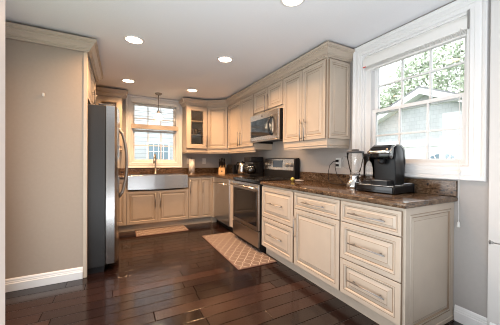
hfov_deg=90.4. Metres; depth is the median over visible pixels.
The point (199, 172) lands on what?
countertop
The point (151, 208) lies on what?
base cabinet
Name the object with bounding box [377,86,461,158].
garage
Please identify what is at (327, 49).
crown molding
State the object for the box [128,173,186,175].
basin
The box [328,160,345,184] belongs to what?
power cord
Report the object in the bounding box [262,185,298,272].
base cabinet
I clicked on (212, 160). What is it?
wall
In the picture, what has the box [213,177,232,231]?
dishwasher
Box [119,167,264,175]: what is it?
backsplash
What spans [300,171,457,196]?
backsplash
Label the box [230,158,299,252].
range
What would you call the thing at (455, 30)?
window blind
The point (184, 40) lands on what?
ceiling
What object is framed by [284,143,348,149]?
rail
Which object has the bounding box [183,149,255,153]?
rail
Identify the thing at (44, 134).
wall
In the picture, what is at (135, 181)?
farmhouse sink
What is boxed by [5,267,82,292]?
baseboard
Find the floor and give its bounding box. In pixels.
[5,220,462,324]
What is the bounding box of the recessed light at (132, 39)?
[123,35,144,44]
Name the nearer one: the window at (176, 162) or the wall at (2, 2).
the wall at (2, 2)
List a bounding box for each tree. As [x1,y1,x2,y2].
[380,39,464,107]
[380,86,391,108]
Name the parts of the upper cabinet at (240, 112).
door, door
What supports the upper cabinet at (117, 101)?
attached to the wall at (212, 160)
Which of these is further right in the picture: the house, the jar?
the jar
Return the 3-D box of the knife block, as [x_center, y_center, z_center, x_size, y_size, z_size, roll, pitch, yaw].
[-0.545,0.126,4.942,0.124,0.190,0.245,0,0,2]
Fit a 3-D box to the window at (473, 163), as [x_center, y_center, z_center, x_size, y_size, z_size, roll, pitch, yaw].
[1.399,-0.533,2.179,0.154,1.314,1.084,0,0,-28]
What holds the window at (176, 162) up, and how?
in the wall at (212, 160)
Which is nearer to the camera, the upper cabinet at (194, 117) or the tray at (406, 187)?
the tray at (406, 187)
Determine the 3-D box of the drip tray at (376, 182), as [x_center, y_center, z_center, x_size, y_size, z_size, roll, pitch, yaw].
[1.097,0.167,2.070,0.094,0.035,0.144,0,0,-34]
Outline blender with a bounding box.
[344,149,363,187]
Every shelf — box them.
[191,120,202,123]
[191,134,202,136]
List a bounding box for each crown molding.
[5,21,102,81]
[96,87,127,101]
[179,41,354,107]
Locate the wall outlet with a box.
[336,158,340,167]
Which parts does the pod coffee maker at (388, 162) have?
water tank, lid handle, spout, trim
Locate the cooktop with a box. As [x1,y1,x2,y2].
[233,176,290,183]
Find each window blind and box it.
[131,98,177,130]
[363,9,469,226]
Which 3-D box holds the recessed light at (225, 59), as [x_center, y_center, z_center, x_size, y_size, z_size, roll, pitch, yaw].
[-0.296,-1.223,2.946,0.194,0.008,0.194,0,0,-28]
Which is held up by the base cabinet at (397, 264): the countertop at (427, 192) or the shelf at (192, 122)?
the countertop at (427, 192)
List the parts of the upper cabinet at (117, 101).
panel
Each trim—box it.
[83,52,87,277]
[487,0,499,324]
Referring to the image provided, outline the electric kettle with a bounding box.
[236,161,245,174]
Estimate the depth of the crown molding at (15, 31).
2.31 m
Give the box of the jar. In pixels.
[344,153,363,174]
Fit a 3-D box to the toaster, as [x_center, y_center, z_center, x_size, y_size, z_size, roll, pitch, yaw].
[-0.325,0.129,4.854,0.205,0.187,0.300,0,0,-28]
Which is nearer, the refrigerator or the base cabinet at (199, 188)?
the refrigerator
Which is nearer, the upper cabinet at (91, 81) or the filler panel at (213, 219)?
the upper cabinet at (91, 81)
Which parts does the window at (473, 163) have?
sash, sash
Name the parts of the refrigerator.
door, handle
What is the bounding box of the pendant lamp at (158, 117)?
[153,93,163,120]
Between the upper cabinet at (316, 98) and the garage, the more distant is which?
the garage
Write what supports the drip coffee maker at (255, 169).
on the countertop at (199, 172)
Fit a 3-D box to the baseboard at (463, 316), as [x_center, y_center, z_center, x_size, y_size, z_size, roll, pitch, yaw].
[1.559,1.110,1.754,0.017,0.112,0.193,0,0,-28]
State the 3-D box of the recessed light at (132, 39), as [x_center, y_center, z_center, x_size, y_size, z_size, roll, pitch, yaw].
[-1.161,-1.225,2.485,0.194,0.008,0.194,0,0,-28]
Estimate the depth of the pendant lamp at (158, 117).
4.44 m
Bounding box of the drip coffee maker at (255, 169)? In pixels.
[243,157,262,176]
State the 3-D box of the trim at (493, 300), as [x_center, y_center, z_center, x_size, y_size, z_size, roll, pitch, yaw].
[1.856,-0.017,1.178,0.034,2.375,1.085,0,0,-28]
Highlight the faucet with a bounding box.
[153,154,159,173]
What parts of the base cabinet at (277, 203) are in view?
drawer, drawer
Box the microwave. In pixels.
[250,108,282,143]
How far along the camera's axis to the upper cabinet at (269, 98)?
3.47 m
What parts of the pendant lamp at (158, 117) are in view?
lamp shade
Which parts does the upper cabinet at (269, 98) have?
door, door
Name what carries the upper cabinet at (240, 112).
attached to the wall at (470, 282)
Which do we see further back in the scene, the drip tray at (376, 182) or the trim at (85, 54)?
the trim at (85, 54)
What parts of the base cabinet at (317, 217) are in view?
handle, drawer, door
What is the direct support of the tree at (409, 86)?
on the ground
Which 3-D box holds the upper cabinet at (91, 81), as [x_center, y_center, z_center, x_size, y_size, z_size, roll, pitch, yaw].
[-2.113,-0.875,2.795,0.640,0.445,0.980,0,0,-28]
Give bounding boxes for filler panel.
[211,176,216,221]
[230,179,232,227]
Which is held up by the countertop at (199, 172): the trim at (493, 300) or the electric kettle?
the electric kettle
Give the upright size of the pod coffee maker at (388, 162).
0.340 m
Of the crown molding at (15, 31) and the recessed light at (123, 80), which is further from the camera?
the recessed light at (123, 80)
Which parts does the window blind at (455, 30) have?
rail, cord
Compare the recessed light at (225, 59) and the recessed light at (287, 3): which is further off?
the recessed light at (225, 59)
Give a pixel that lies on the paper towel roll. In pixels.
(191, 161)
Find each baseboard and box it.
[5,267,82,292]
[454,305,486,324]
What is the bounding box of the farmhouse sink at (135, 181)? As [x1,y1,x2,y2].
[128,173,187,189]
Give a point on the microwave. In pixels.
(266, 127)
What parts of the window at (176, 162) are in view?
sash, sash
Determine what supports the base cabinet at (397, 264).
on the floor
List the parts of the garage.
door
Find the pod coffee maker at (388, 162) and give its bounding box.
[363,144,405,185]
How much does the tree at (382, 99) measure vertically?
10.586 m
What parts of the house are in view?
pane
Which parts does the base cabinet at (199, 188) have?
door, door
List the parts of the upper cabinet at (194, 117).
panel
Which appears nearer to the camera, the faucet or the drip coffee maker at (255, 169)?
the drip coffee maker at (255, 169)
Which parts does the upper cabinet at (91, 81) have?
door, door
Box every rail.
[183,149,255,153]
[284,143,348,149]
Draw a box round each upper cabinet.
[88,59,95,104]
[96,95,121,148]
[182,105,206,150]
[207,106,228,151]
[228,93,271,150]
[254,79,282,114]
[283,57,349,146]
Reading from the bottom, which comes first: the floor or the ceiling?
the floor
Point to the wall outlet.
(339, 159)
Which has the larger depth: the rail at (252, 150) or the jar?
the rail at (252, 150)
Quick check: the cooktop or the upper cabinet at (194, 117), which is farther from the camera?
the upper cabinet at (194, 117)
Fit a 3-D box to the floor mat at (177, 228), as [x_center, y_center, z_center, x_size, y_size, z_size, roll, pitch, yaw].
[-1.472,1.127,4.142,0.798,0.011,0.415,0,0,-28]
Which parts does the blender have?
lid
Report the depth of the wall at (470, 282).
1.80 m
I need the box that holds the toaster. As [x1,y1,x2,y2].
[227,164,238,173]
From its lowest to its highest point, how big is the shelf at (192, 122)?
0.016 m
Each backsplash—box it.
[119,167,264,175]
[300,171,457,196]
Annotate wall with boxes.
[0,0,4,324]
[5,38,82,278]
[119,94,230,187]
[231,0,490,317]
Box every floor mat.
[135,225,188,236]
[202,232,276,269]
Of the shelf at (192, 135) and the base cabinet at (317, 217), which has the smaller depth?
the base cabinet at (317, 217)
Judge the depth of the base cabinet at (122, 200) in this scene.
3.97 m
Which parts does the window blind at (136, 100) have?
rail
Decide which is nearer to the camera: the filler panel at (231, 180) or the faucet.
the filler panel at (231, 180)
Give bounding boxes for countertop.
[119,167,264,179]
[260,171,457,208]
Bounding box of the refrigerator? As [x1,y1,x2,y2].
[87,103,127,273]
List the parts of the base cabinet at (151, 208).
door, door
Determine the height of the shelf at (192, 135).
0.016 m
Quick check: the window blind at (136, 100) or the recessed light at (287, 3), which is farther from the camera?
the window blind at (136, 100)
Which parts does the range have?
handle, door rail, storage drawer, oven door, control panel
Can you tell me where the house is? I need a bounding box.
[134,106,172,159]
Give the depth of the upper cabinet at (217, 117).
4.86 m
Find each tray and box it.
[355,182,414,194]
[370,180,392,185]
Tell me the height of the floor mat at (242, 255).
0.011 m
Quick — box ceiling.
[5,0,453,99]
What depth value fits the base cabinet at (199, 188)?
4.56 m
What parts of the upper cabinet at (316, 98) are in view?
door, door, panel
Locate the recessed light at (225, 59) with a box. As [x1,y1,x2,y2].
[217,56,232,62]
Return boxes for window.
[126,95,182,167]
[352,0,488,181]
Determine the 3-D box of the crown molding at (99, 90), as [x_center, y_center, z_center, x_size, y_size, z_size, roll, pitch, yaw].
[-2.365,-1.158,4.252,0.479,0.110,0.409,0,0,-28]
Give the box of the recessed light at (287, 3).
[280,0,304,6]
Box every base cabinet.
[119,179,125,231]
[126,188,187,231]
[187,177,211,224]
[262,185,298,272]
[293,190,345,302]
[340,198,453,324]
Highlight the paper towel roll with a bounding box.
[188,157,194,173]
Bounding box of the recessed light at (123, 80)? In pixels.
[121,79,134,82]
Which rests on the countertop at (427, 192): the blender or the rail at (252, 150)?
the blender
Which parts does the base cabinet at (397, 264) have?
handle, handle, handle, drawer, drawer, drawer, panel, moulding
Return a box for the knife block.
[219,164,225,173]
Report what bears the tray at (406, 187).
on the countertop at (427, 192)
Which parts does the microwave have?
handle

